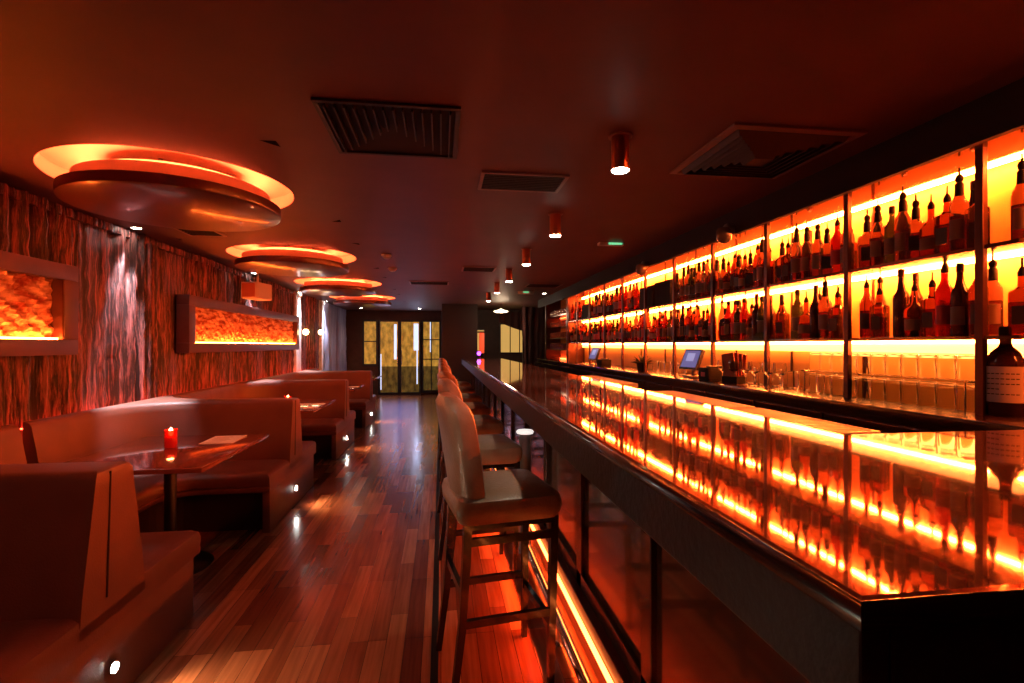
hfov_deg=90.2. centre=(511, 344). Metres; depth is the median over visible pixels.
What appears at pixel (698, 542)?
bar counter
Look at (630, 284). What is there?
bottle
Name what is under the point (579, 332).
bottle
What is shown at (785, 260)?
bottle
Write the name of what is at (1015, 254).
light
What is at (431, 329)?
door
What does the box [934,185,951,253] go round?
bottle
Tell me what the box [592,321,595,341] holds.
bottle
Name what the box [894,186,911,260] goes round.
bottle
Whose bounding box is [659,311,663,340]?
bottle
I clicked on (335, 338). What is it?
drape
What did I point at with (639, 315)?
bottle
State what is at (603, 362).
receipt printer
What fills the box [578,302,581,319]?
bottle
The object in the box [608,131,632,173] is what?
spotlight
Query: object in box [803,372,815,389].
tumbler
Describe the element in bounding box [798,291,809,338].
bottle
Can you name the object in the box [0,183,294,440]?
wall
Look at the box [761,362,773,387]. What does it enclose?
wine glass
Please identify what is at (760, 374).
tumbler
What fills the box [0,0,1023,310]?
ceiling
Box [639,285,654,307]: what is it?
box
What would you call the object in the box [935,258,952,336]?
bottle
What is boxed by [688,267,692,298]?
bottle
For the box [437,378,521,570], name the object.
bar stool
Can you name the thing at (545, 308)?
wall
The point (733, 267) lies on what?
bottle
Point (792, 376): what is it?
tumbler
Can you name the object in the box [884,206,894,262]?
bottle
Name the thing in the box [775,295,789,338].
bottle
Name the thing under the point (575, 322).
bottle
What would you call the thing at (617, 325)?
bottle
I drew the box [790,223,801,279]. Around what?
bottle
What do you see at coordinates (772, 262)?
bottle
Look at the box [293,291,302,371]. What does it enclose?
pilaster
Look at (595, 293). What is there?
bottle
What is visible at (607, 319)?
bottle
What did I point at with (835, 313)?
bottle
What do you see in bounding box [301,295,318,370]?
wall
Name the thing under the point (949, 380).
shelf
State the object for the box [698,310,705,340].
bottle
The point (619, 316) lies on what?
bottle
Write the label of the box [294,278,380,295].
light
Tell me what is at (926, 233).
bottle
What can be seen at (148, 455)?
table
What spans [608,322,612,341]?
bottle
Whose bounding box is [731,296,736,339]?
bottle
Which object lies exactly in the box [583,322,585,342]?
bottle
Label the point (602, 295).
bottle
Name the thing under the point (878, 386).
tumbler
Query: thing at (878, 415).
countertop
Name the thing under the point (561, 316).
glass shelf
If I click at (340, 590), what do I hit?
floor
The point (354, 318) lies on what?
wall
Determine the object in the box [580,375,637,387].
tray
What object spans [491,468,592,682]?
rail
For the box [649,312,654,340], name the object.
bottle
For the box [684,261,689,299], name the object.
bottle
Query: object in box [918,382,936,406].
tumbler
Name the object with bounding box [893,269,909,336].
bottle
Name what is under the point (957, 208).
bottle
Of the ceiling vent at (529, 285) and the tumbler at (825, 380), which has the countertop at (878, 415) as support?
the tumbler at (825, 380)
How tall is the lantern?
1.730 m
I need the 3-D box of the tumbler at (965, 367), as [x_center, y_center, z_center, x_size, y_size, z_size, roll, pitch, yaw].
[1.930,0.097,2.162,0.076,0.106,0.076,0,0,-8]
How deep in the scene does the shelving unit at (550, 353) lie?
9.66 m
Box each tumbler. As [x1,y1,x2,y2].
[652,361,658,370]
[658,361,664,371]
[665,362,671,372]
[671,362,678,372]
[679,363,686,373]
[747,372,755,382]
[758,369,763,383]
[772,373,783,385]
[787,371,799,387]
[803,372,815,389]
[809,352,820,369]
[809,374,821,391]
[820,352,831,370]
[820,375,833,393]
[831,353,842,371]
[831,376,842,394]
[852,353,857,372]
[852,377,858,396]
[856,353,871,373]
[856,378,871,398]
[870,353,885,374]
[870,379,886,400]
[885,354,901,375]
[885,380,901,402]
[901,354,918,376]
[901,381,918,404]
[918,354,936,377]
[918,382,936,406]
[936,355,956,378]
[936,384,956,408]
[956,355,974,380]
[956,385,974,411]
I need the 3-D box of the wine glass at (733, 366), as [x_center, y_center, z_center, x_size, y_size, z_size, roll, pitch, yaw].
[1.614,0.197,3.708,0.080,0.165,0.080,0,0,-8]
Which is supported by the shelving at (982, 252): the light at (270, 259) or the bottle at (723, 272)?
the bottle at (723, 272)
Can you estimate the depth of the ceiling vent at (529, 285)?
8.16 m
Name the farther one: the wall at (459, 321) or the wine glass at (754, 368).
the wall at (459, 321)
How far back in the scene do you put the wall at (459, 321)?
11.94 m
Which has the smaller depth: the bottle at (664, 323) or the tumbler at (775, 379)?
the tumbler at (775, 379)
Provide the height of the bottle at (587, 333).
0.309 m
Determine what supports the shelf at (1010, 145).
attached to the wall at (1001, 179)
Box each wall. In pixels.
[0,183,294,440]
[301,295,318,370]
[346,310,441,394]
[442,304,476,383]
[477,310,522,362]
[545,308,545,357]
[561,159,1023,385]
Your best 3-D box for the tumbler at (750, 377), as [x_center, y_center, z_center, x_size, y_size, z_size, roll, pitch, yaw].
[1.790,0.226,3.823,0.076,0.106,0.076,0,0,-8]
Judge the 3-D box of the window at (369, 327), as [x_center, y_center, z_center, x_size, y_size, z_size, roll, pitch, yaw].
[-3.943,-0.050,14.182,0.420,1.300,0.060,0,0,-8]
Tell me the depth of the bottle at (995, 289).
2.15 m
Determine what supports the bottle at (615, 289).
on the shelving at (982, 252)
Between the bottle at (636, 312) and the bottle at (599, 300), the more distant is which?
the bottle at (599, 300)
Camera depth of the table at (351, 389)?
7.93 m
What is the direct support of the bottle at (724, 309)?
on the shelving at (982, 252)
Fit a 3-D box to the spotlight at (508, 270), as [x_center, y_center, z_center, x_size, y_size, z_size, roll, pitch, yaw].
[-0.038,-0.878,6.436,0.110,0.163,0.110,0,0,-8]
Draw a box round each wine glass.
[717,360,724,381]
[728,361,739,383]
[740,361,751,384]
[748,362,760,386]
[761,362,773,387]
[773,363,786,389]
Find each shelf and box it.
[547,313,565,318]
[547,326,565,328]
[801,370,974,382]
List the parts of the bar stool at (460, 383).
seat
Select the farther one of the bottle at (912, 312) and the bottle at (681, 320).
the bottle at (681, 320)
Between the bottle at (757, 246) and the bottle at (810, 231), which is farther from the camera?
the bottle at (757, 246)
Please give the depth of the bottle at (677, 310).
4.80 m
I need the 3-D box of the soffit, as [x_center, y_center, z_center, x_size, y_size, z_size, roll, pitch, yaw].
[1.458,-0.875,4.646,0.030,0.170,12.800,0,0,-8]
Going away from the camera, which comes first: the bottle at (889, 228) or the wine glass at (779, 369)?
the bottle at (889, 228)
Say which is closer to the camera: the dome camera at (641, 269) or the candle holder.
the candle holder
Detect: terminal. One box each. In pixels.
[588,348,600,364]
[679,349,704,378]
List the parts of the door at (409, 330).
pane, pane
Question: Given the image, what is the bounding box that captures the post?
[516,429,533,553]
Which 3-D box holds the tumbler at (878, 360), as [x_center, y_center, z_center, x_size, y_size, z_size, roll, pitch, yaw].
[1.870,0.097,2.598,0.076,0.106,0.076,0,0,-8]
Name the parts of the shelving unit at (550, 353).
panel, panel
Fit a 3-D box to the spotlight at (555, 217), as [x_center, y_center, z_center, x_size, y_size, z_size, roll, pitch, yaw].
[0.317,-0.878,3.740,0.110,0.163,0.110,0,0,-8]
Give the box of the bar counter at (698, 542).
[461,357,1023,682]
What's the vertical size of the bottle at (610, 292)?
0.299 m
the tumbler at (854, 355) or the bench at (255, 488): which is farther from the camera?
the bench at (255, 488)
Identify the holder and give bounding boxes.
[164,428,177,448]
[721,352,746,383]
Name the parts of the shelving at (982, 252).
post, post, post, post, post, post, post, post, post, shelf, shelf, post, post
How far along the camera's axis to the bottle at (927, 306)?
2.31 m
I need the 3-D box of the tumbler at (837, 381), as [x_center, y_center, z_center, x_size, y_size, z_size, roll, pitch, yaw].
[1.833,0.226,2.859,0.076,0.106,0.076,0,0,-8]
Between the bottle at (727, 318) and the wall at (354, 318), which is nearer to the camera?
the bottle at (727, 318)
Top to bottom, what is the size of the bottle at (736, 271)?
0.297 m
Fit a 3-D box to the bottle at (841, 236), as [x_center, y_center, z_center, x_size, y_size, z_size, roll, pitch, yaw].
[1.843,-0.580,2.804,0.067,0.358,0.066,0,0,-30]
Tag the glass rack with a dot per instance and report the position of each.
(934, 379)
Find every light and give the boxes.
[33,144,293,231]
[108,660,118,675]
[129,226,143,229]
[226,244,355,276]
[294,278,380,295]
[329,295,394,306]
[582,340,1023,353]
[583,154,1023,298]
[583,252,1023,322]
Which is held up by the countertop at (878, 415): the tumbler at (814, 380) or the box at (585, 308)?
the tumbler at (814, 380)
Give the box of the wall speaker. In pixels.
[241,273,271,300]
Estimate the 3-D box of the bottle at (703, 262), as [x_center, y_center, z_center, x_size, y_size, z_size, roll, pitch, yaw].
[1.635,-0.571,4.348,0.063,0.340,0.064,0,0,45]
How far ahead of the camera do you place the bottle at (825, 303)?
2.94 m
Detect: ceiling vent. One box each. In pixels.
[173,228,226,236]
[311,97,460,158]
[409,281,448,284]
[461,266,496,271]
[477,171,569,192]
[524,283,562,287]
[669,122,867,178]
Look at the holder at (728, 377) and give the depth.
3.73 m
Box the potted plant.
[632,354,652,370]
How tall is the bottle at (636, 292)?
0.355 m
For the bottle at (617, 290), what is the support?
on the shelving at (982, 252)
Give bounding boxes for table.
[63,434,268,573]
[300,399,334,412]
[349,384,364,391]
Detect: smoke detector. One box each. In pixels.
[381,254,391,258]
[388,267,396,271]
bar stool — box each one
[435,392,561,682]
[437,371,503,512]
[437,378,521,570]
[438,362,481,459]
[438,366,489,481]
[439,358,470,430]
[439,360,474,443]
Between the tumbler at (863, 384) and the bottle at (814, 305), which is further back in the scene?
the bottle at (814, 305)
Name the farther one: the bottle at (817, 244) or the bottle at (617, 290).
the bottle at (617, 290)
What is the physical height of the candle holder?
0.130 m
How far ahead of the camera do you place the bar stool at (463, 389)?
6.95 m
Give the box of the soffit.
[538,77,1023,307]
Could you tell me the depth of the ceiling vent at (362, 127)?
2.22 m
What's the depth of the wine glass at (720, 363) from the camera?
3.81 m
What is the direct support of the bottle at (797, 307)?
on the shelving at (982, 252)
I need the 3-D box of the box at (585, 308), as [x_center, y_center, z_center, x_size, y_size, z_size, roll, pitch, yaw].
[1.200,-0.508,7.840,0.176,0.215,0.346,0,0,-8]
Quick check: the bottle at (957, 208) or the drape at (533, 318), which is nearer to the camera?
the bottle at (957, 208)
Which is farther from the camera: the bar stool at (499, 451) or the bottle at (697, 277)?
the bottle at (697, 277)
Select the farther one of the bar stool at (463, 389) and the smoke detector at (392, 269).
the bar stool at (463, 389)
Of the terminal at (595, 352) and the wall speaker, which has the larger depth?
the terminal at (595, 352)
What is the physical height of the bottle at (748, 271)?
0.294 m
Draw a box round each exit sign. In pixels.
[518,291,533,293]
[598,242,623,245]
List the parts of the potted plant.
pot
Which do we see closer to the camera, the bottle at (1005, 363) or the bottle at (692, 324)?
the bottle at (1005, 363)
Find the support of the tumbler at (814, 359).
on the glass rack
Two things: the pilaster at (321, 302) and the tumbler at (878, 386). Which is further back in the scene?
the pilaster at (321, 302)
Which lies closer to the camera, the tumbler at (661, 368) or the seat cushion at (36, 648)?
the seat cushion at (36, 648)
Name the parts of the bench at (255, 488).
backrest, panel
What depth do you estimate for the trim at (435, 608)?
2.86 m
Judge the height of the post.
0.824 m
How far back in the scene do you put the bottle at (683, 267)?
4.68 m
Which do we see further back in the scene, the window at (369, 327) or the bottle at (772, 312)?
the window at (369, 327)
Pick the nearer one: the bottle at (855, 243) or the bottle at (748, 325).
the bottle at (855, 243)
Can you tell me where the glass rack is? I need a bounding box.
[801,370,974,411]
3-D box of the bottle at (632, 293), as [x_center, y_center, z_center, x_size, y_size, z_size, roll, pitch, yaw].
[1.408,-0.572,5.888,0.065,0.343,0.066,0,0,36]
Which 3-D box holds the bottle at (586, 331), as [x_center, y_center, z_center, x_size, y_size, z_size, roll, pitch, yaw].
[1.146,-0.169,7.823,0.091,0.262,0.092,0,0,44]
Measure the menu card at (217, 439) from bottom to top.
0.003 m
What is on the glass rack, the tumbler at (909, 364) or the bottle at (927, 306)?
the tumbler at (909, 364)
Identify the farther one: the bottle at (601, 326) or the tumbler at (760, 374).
the bottle at (601, 326)
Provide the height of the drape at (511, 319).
0.580 m
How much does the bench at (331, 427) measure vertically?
0.934 m
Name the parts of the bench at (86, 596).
backrest, panel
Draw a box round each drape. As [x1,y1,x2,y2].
[324,302,346,370]
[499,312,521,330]
[522,307,544,365]
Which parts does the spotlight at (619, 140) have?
ceiling plate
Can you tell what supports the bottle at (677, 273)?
on the shelving at (982, 252)
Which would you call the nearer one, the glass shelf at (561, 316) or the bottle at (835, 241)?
the bottle at (835, 241)
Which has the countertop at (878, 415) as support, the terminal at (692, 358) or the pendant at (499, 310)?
the terminal at (692, 358)
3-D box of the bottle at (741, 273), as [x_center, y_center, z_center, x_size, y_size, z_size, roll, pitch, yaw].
[1.713,-0.550,3.750,0.091,0.299,0.090,0,0,-45]
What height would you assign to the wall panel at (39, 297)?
0.595 m
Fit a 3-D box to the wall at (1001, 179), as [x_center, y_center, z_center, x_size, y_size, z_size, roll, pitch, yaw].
[1.760,0.305,5.293,0.055,2.190,11.200,0,0,-8]
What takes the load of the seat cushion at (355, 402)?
on the bench at (362, 400)
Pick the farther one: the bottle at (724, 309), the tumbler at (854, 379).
the bottle at (724, 309)
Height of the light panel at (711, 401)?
0.030 m
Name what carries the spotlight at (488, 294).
attached to the ceiling
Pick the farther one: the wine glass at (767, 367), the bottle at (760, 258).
the bottle at (760, 258)
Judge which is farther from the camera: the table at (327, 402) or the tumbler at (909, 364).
the table at (327, 402)
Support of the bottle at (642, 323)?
on the shelving at (982, 252)
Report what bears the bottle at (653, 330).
on the shelving at (982, 252)
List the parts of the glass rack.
leg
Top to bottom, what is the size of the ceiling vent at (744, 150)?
0.045 m
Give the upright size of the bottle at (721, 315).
0.382 m
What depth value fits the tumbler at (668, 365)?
5.17 m
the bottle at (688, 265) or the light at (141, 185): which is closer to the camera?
the light at (141, 185)
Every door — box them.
[379,320,398,394]
[399,320,420,394]
[422,320,440,392]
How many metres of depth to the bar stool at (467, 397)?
5.94 m
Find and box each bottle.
[571,303,573,320]
[573,322,575,342]
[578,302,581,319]
[578,323,581,342]
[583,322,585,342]
[584,325,587,342]
[586,325,588,341]
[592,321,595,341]
[593,293,595,316]
[593,324,597,341]
[595,323,599,341]
[597,292,600,315]
[599,321,602,341]
[600,295,602,315]
[606,319,608,341]
[607,292,611,313]
[607,320,610,338]
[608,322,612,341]
[609,291,613,313]
[611,320,615,341]
[613,289,615,312]
[614,285,618,312]
[615,319,618,341]
[618,287,620,311]
[618,316,620,341]
[624,286,627,310]
[624,313,628,341]
[626,319,631,341]
[627,281,631,310]
[631,284,634,309]
[631,315,635,341]
[634,281,639,308]
[634,311,638,341]
[637,315,640,341]
[639,310,642,341]
[641,313,643,341]
[647,309,650,340]
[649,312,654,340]
[651,314,656,340]
[656,308,661,340]
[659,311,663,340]
[662,310,667,340]
[667,310,671,340]
[676,270,679,301]
[676,309,679,340]
[679,305,684,340]
[680,264,685,300]
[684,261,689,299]
[684,307,688,340]
[687,302,692,340]
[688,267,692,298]
[689,307,695,340]
[690,264,696,298]
[694,302,701,340]
[695,259,700,297]
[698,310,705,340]
[700,258,705,296]
[702,305,708,340]
[704,254,709,295]
[707,267,710,295]
[708,303,715,339]
[715,256,718,293]
[718,254,726,293]
[718,299,723,339]
[720,308,726,339]
[723,257,730,292]
[724,301,730,339]
[730,250,736,290]
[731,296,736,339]
[733,252,741,290]
[734,300,740,339]
[738,250,746,289]
[740,297,748,339]
[744,249,752,288]
[745,299,753,339]
[752,293,758,339]
[753,240,759,286]
[757,234,763,286]
[757,296,763,339]
[762,247,774,284]
[770,295,775,338]
[775,238,784,282]
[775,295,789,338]
[777,294,786,312]
[781,237,790,281]
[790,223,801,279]
[791,289,802,338]
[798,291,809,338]
[801,222,811,277]
[809,230,812,243]
[810,285,819,338]
[812,220,823,275]
[818,279,831,338]
[819,223,830,274]
[828,285,842,337]
[830,213,840,272]
[840,232,853,270]
[852,229,857,268]
[858,209,870,267]
[859,275,873,337]
[869,282,889,337]
[870,200,884,265]
[874,273,885,303]
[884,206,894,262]
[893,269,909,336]
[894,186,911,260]
[904,277,920,336]
[905,194,924,258]
[910,273,923,302]
[919,194,934,256]
[920,272,935,336]
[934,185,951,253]
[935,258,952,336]
[949,167,969,250]
[950,263,968,335]
[965,182,989,247]
[968,266,988,335]
[969,180,974,206]
[986,326,1023,416]
[988,255,1002,335]
[1008,258,1023,334]
[1011,153,1023,239]
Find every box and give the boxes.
[582,304,591,318]
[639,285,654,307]
[654,279,680,304]
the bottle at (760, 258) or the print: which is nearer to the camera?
the print
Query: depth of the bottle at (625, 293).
6.14 m
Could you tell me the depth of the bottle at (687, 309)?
4.62 m
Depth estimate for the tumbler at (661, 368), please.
5.33 m
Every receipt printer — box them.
[597,358,610,366]
[698,366,721,380]
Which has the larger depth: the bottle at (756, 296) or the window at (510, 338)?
the window at (510, 338)
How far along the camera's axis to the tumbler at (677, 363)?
5.02 m
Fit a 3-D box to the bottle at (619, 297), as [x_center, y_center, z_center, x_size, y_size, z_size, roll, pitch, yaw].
[1.350,-0.580,6.304,0.069,0.358,0.068,0,0,-25]
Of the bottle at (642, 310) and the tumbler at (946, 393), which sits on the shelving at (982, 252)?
the bottle at (642, 310)
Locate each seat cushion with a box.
[0,530,200,682]
[134,441,315,512]
[301,410,355,435]
[349,394,375,409]
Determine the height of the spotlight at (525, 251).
0.163 m
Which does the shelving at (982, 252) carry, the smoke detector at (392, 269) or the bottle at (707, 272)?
the bottle at (707, 272)
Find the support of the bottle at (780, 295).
on the shelving at (982, 252)
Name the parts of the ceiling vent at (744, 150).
plate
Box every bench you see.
[0,424,200,682]
[23,388,315,532]
[207,375,355,459]
[279,368,375,427]
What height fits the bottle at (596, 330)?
0.274 m
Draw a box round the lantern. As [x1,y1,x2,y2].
[477,331,485,356]
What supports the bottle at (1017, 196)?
on the shelving at (982, 252)
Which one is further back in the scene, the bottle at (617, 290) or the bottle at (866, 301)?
the bottle at (617, 290)
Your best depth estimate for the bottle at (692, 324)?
4.47 m
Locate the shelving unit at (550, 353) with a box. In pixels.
[546,299,584,360]
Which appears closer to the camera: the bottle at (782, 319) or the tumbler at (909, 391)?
the tumbler at (909, 391)
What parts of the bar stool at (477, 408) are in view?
leg, backrest, seat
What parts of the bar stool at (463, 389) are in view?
seat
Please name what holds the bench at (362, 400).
on the floor
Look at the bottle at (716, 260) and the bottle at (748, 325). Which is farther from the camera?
the bottle at (716, 260)
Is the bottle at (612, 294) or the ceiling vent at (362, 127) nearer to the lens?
the ceiling vent at (362, 127)
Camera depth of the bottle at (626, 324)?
6.14 m
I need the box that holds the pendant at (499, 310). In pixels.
[494,309,507,312]
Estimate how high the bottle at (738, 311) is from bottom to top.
0.297 m
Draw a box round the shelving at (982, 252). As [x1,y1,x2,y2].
[568,147,1023,414]
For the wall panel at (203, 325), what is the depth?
6.03 m
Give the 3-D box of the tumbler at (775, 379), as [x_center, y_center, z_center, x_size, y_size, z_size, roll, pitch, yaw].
[1.833,0.226,3.516,0.076,0.106,0.076,0,0,-8]
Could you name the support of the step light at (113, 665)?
attached to the bench at (86, 596)
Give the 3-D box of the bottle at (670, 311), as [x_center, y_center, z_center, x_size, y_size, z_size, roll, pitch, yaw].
[1.549,-0.191,4.974,0.067,0.307,0.066,0,0,-20]
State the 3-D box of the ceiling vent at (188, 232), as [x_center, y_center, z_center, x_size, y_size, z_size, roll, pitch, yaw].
[-2.627,-0.954,4.294,0.300,0.012,0.330,0,0,-8]
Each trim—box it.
[430,422,439,682]
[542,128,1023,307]
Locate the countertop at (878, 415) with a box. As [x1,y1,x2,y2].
[535,358,1023,432]
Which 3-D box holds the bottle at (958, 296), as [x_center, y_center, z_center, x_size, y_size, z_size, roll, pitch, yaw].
[1.923,-0.195,2.190,0.064,0.314,0.063,0,0,-24]
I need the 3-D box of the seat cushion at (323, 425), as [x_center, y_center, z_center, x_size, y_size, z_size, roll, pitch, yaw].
[-2.835,1.018,6.764,1.250,0.133,2.416,0,0,-8]
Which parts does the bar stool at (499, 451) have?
leg, backrest, leg, seat, seat frame, leg, leg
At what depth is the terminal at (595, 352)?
7.04 m
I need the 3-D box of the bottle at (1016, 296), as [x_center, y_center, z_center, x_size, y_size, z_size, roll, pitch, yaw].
[1.993,-0.190,1.993,0.074,0.303,0.072,0,0,-35]
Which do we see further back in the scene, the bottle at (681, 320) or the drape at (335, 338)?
the drape at (335, 338)
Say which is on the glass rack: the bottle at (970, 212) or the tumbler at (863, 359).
the tumbler at (863, 359)
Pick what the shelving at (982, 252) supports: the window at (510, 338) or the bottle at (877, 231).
the bottle at (877, 231)
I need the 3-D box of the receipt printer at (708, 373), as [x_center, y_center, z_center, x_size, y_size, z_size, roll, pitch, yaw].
[1.584,0.223,4.057,0.143,0.115,0.160,0,0,-8]
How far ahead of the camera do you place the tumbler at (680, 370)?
4.87 m
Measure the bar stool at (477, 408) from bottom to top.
1.192 m
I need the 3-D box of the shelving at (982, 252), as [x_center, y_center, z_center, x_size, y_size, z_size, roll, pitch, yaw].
[1.662,-0.255,4.675,0.306,1.070,8.402,0,0,-8]
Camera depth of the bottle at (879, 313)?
2.58 m
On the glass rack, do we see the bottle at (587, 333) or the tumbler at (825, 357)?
the tumbler at (825, 357)
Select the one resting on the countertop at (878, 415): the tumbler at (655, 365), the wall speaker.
the tumbler at (655, 365)
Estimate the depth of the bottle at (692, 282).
4.48 m
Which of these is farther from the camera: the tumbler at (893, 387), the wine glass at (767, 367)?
the wine glass at (767, 367)
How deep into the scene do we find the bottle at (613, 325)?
6.56 m
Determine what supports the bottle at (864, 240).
on the shelving at (982, 252)
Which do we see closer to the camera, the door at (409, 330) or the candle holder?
the candle holder
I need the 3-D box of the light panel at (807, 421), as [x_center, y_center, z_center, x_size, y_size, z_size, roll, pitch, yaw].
[1.040,0.285,1.881,0.140,0.030,0.600,0,0,-8]
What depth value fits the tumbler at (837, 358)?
2.83 m
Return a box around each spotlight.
[485,292,490,301]
[493,282,499,292]
[505,268,512,281]
[521,248,531,265]
[548,212,562,236]
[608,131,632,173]
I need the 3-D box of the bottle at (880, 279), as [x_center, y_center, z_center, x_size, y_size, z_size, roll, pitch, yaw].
[1.967,-0.219,2.726,0.054,0.362,0.053,0,0,-24]
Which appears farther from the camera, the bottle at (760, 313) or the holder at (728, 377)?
the holder at (728, 377)
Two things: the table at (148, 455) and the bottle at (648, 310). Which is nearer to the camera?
the table at (148, 455)
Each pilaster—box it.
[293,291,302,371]
[318,300,324,370]
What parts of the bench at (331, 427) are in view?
backrest, panel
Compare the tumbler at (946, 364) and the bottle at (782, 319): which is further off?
the bottle at (782, 319)
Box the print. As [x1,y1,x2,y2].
[987,373,1019,395]
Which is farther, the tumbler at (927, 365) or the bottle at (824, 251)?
the bottle at (824, 251)
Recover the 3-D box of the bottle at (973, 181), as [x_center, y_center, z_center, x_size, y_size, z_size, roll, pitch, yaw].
[2.035,-0.562,2.247,0.065,0.322,0.065,0,0,-20]
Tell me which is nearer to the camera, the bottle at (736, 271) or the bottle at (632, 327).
the bottle at (736, 271)
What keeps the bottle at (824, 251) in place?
on the shelving at (982, 252)
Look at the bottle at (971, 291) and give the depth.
2.12 m
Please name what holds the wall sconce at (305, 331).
attached to the wall at (309, 305)
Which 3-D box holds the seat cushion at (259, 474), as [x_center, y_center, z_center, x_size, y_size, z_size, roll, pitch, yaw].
[-2.501,1.018,4.367,1.250,0.133,2.416,0,0,-8]
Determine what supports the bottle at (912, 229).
on the shelving at (982, 252)
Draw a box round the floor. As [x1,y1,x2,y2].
[133,393,598,682]
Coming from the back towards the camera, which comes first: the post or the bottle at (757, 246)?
the bottle at (757, 246)
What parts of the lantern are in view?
lamp shade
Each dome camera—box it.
[636,261,647,274]
[716,224,734,243]
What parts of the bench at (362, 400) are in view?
backrest, panel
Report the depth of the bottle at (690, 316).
4.55 m
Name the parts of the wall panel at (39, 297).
stone panel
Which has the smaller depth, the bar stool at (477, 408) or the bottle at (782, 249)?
the bottle at (782, 249)
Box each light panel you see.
[651,391,754,408]
[731,408,879,433]
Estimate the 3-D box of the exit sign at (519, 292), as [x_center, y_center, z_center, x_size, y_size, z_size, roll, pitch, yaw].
[0.245,-0.935,9.119,0.280,0.050,0.064,0,0,-8]
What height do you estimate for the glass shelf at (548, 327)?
0.010 m
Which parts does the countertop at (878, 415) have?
door, door, door, door, door, door, door, door, door, door, door, door, door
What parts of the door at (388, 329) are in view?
pane, pane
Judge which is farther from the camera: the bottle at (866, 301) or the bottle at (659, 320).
the bottle at (659, 320)
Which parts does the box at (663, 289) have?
lid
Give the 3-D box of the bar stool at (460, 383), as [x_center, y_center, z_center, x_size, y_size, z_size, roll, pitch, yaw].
[-0.924,0.806,8.148,0.491,1.192,0.444,0,0,-15]
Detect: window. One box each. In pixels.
[362,320,377,366]
[477,329,484,351]
[500,323,521,352]
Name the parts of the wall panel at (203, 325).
stone panel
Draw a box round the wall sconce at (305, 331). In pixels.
[303,327,308,334]
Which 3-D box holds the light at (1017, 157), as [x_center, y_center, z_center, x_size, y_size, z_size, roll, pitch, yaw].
[1.669,-0.783,5.321,0.014,0.010,6.800,0,0,-8]
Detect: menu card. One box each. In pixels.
[199,435,246,443]
[300,403,324,404]
[300,406,319,408]
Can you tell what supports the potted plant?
on the countertop at (878, 415)
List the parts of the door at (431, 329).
pane, pane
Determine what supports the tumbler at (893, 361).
on the glass rack
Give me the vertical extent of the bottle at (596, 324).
0.265 m
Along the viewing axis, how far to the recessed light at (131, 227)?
4.18 m
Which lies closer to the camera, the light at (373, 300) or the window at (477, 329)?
the light at (373, 300)
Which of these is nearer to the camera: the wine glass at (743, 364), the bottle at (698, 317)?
the wine glass at (743, 364)
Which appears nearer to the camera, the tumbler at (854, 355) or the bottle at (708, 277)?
the tumbler at (854, 355)
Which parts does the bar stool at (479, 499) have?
leg, backrest, leg, seat, seat frame, leg, leg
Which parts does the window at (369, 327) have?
pane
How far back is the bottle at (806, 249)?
3.10 m
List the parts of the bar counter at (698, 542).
kick panel, rail, panel, panel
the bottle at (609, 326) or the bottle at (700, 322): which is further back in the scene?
the bottle at (609, 326)
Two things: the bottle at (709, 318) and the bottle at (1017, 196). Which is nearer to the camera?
the bottle at (1017, 196)
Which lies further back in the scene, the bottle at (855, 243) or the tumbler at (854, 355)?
the bottle at (855, 243)
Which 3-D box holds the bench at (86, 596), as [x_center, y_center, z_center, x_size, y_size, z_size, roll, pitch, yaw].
[-2.156,0.933,1.891,1.261,0.934,2.416,0,0,-8]
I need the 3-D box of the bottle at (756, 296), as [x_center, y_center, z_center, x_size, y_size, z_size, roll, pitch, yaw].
[1.729,-0.201,3.603,0.066,0.325,0.066,0,0,35]
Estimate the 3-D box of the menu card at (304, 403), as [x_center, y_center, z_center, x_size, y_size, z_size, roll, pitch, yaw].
[-2.262,0.658,5.662,0.340,0.003,0.160,0,0,-8]
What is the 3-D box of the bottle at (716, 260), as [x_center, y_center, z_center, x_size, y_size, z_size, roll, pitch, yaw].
[1.660,-0.563,4.138,0.082,0.324,0.053,0,0,41]
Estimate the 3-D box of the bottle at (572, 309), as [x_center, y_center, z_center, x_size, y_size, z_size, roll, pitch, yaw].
[1.026,-0.571,8.615,0.065,0.340,0.064,0,0,-29]
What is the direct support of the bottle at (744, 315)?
on the shelving at (982, 252)
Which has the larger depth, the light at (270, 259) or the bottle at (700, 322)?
the light at (270, 259)
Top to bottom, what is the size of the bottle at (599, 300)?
0.362 m
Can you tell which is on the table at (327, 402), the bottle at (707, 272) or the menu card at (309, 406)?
the menu card at (309, 406)
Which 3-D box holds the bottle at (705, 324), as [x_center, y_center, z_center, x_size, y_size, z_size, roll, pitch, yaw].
[1.640,-0.188,4.277,0.092,0.301,0.090,0,0,-22]
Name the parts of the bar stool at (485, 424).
leg, backrest, seat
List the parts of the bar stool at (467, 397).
leg, backrest, seat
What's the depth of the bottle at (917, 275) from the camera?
2.51 m
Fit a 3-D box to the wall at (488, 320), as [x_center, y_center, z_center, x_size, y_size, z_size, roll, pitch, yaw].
[-0.299,0.220,14.043,1.960,2.360,0.100,0,0,-8]
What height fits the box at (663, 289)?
0.235 m
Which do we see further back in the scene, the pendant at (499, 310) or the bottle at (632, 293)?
the pendant at (499, 310)
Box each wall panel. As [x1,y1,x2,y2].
[0,250,77,356]
[176,294,298,352]

